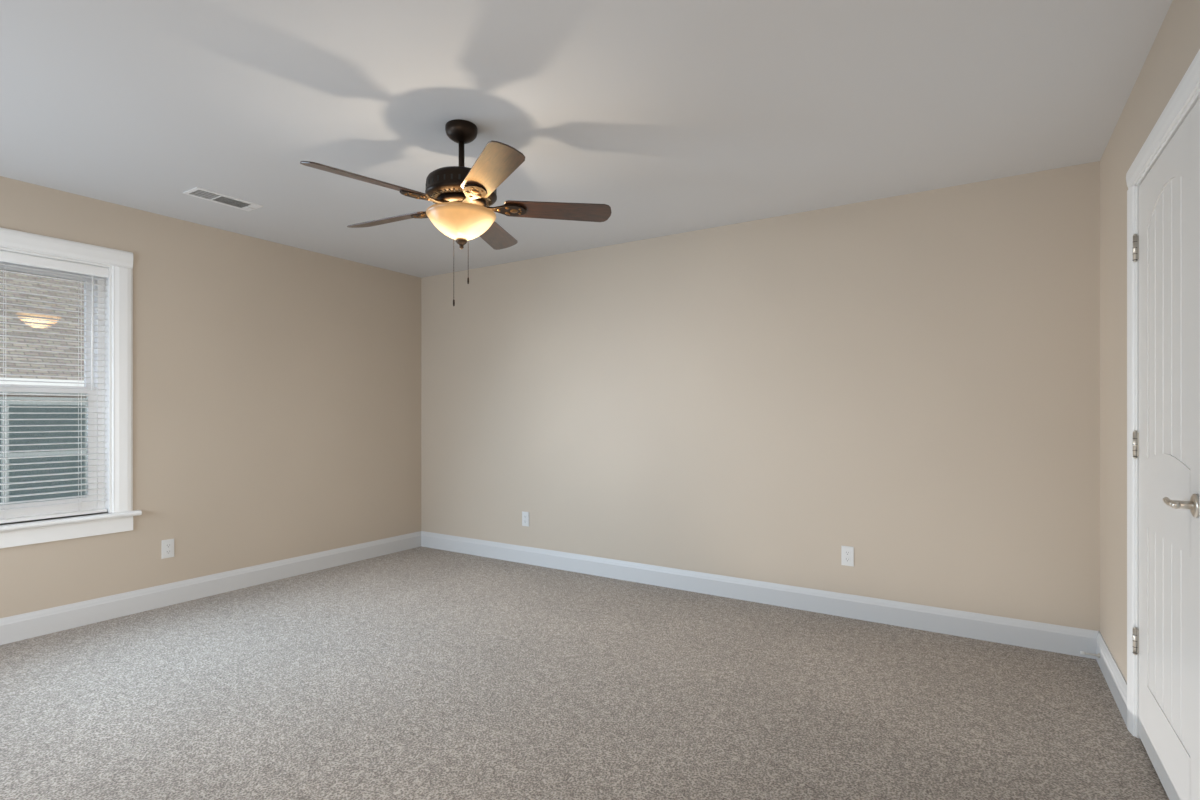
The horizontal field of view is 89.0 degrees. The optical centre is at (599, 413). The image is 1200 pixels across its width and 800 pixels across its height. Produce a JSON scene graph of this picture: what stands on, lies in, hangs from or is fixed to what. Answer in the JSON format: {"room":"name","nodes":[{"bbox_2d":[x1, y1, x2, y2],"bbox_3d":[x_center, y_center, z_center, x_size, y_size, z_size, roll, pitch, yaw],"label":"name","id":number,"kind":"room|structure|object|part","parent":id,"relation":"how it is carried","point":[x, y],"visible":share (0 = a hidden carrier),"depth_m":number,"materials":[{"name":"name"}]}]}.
{"room":"empty bedroom","nodes":[
{"label":"empty bedroom","id":0,"kind":"room"},
{"bbox_2d":[0,176,420,617],"bbox_3d":[-2.983,-0.020,3.557,0.160,2.440,4.840,0,0,32],"label":"wall","id":1,"kind":"structure","parent":0,"point":[276,401],"depth_m":4.21,"materials":[{"name":"beige paint"}]},
{"bbox_2d":[0,227,141,547],"bbox_3d":[-3.155,-0.136,3.233,0.215,1.668,1.170,0,0,32],"label":"window","id":2,"kind":"structure","parent":1,"relation":"in","point":[118,410],"depth_m":3.56,"materials":[{"name":"white wood"}]},
{"bbox_2d":[0,250,108,523],"bbox_3d":[-3.138,-0.142,3.223,0.060,1.432,0.882,0,0,32],"label":"window blinds","id":3,"kind":"object","parent":2,"relation":"attached to","point":[44,262],"visible":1,"depth_m":3.39,"materials":[{"name":"white plastic"}]},
{"bbox_2d":[161,539,173,558],"bbox_3d":[-2.710,0.845,3.833,0.009,0.115,0.070,0,0,32],"label":"electrical outlet","id":4,"kind":"object","parent":1,"relation":"attached to","point":[167,548],"visible":1,"depth_m":3.83,"materials":[{"name":"white plastic"}]},
{"bbox_2d":[0,531,419,644],"bbox_3d":[-2.909,1.133,3.510,0.016,0.135,4.840,0,0,32],"label":"baseboard","id":5,"kind":"structure","parent":1,"relation":"attached to","point":[24,626],"depth_m":3.89,"materials":[{"name":"grey wood"}]},
{"bbox_2d":[0,546,1168,799],"bbox_3d":[-0.878,1.260,2.231,5.137,0.120,5.160,0,0,32],"label":"floor","id":6,"kind":"structure","parent":0,"point":[424,674],"depth_m":2.55,"materials":[{"name":"grey carpet"}]},
{"bbox_2d":[0,0,1172,277],"bbox_3d":[-0.878,-1.300,2.231,5.137,0.120,5.160,0,0,32],"label":"ceiling","id":7,"kind":"structure","parent":0,"point":[648,118],"depth_m":2.45,"materials":[{"name":"white paint"}]},
{"bbox_2d":[183,187,262,210],"bbox_3d":[-2.173,-1.234,3.531,0.160,0.012,0.360,0,0,32],"label":"ceiling vent","id":8,"kind":"object","parent":7,"relation":"in","point":[208,195],"visible":1,"depth_m":3.52,"materials":[{"name":"white metal"}]},
{"bbox_2d":[300,119,611,305],"bbox_3d":[-0.637,-0.853,2.643,1.231,0.775,1.253,0,0,32],"label":"ceiling fan","id":9,"kind":"object","parent":7,"relation":"hanging from","point":[460,211],"visible":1,"depth_m":2.55,"materials":[{"name":"brown wood"}]},
{"bbox_3d":[-0.597,-0.807,2.636,0.296,0.117,0.296,0,0,32],"label":"lamp shade","id":10,"kind":"part","parent":9,"relation":"part of","materials":[{"name":"white glass"}]},
{"bbox_3d":[-0.603,-0.670,2.652,0.049,0.411,0.055,0,0,32],"label":"chain","id":11,"kind":"part","parent":9,"relation":"part of","materials":[{"name":"brown metal"}]},
{"bbox_2d":[421,161,1099,630],"bbox_3d":[0.455,-0.020,4.346,5.137,2.440,0.160,0,0,32],"label":"wall","id":12,"kind":"structure","parent":0,"point":[901,393],"depth_m":3.73,"materials":[{"name":"beige paint"}]},
{"bbox_2d":[522,511,528,526],"bbox_3d":[-0.599,0.844,4.910,0.070,0.115,0.009,0,0,32],"label":"electrical outlet","id":13,"kind":"object","parent":12,"relation":"attached to","point":[525,518],"visible":1,"depth_m":4.91,"materials":[{"name":"white plastic"}]},
{"bbox_2d":[420,531,1091,657],"bbox_3d":[0.420,1.133,4.264,4.787,0.135,0.016,0,0,32],"label":"baseboard","id":14,"kind":"structure","parent":12,"relation":"attached to","point":[1008,631],"depth_m":3.74,"materials":[{"name":"grey wood"}]},
{"bbox_2d":[841,546,853,566],"bbox_3d":[1.463,0.840,3.611,0.070,0.115,0.009,0,0,32],"label":"electrical outlet","id":15,"kind":"object","parent":12,"relation":"attached to","point":[847,555],"visible":1,"depth_m":3.61,"materials":[{"name":"white plastic"}]},
{"bbox_2d":[1100,0,1199,681],"bbox_3d":[1.249,-0.020,0.891,0.210,2.440,4.840,0,0,32],"label":"wall","id":16,"kind":"structure","parent":0,"point":[1174,49],"depth_m":2.56,"materials":[{"name":"beige paint"}]},
{"bbox_2d":[1092,630,1126,725],"bbox_3d":[2.223,1.133,2.651,0.016,0.135,0.745,0,0,32],"label":"baseboard","id":17,"kind":"structure","parent":16,"relation":"attached to","point":[1117,684],"depth_m":2.65,"materials":[{"name":"grey wood"}]},
{"bbox_2d":[1080,651,1099,657],"bbox_3d":[2.337,1.145,2.913,0.075,0.022,0.022,0,0,32],"label":"doorstop","id":18,"kind":"object","parent":17,"relation":"attached to","point":[1086,653],"visible":1,"depth_m":2.91,"materials":[{"name":"white metal"}]},
{"bbox_2d":[1126,49,1199,799],"bbox_3d":[1.832,0.132,1.881,0.178,2.137,0.999,0,0,32],"label":"door frame","id":19,"kind":"structure","parent":16,"relation":"attached to","point":[1184,99],"depth_m":2.26,"materials":[{"name":"white wood"}]},
{"bbox_2d":[1133,100,1198,799],"bbox_3d":[1.768,0.175,1.927,0.094,2.026,0.811,0,0,32],"label":"door","id":20,"kind":"structure","parent":16,"relation":"in","point":[1169,461],"depth_m":1.88,"materials":[{"name":"white wood"}]},
{"bbox_3d":[1.984,0.113,2.262,0.019,1.560,0.014,0,0,32],"label":"door hinge","id":21,"kind":"part","parent":20,"relation":"part of","materials":[{"name":"silver metal"}]},
{"bbox_3d":[1.780,0.115,1.913,0.005,1.696,0.531,0,0,32],"label":"panel","id":22,"kind":"part","parent":20,"relation":"part of","materials":[{"name":"white wood"}]},
{"bbox_3d":[1.595,0.245,1.687,0.056,0.064,0.156,0,0,32],"label":"handle","id":23,"kind":"part","parent":20,"relation":"part of","materials":[{"name":"silver metal"}]},
{"label":"outside","id":24,"kind":"structure","parent":0,"visible":0},
{"bbox_2d":[0,269,85,504],"bbox_3d":[-8.277,-0.400,9.939,6.400,9.200,16.000,0,0,32],"label":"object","id":25,"kind":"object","parent":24,"point":[37,328],"depth_m":7.42,"materials":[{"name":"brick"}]}
]}

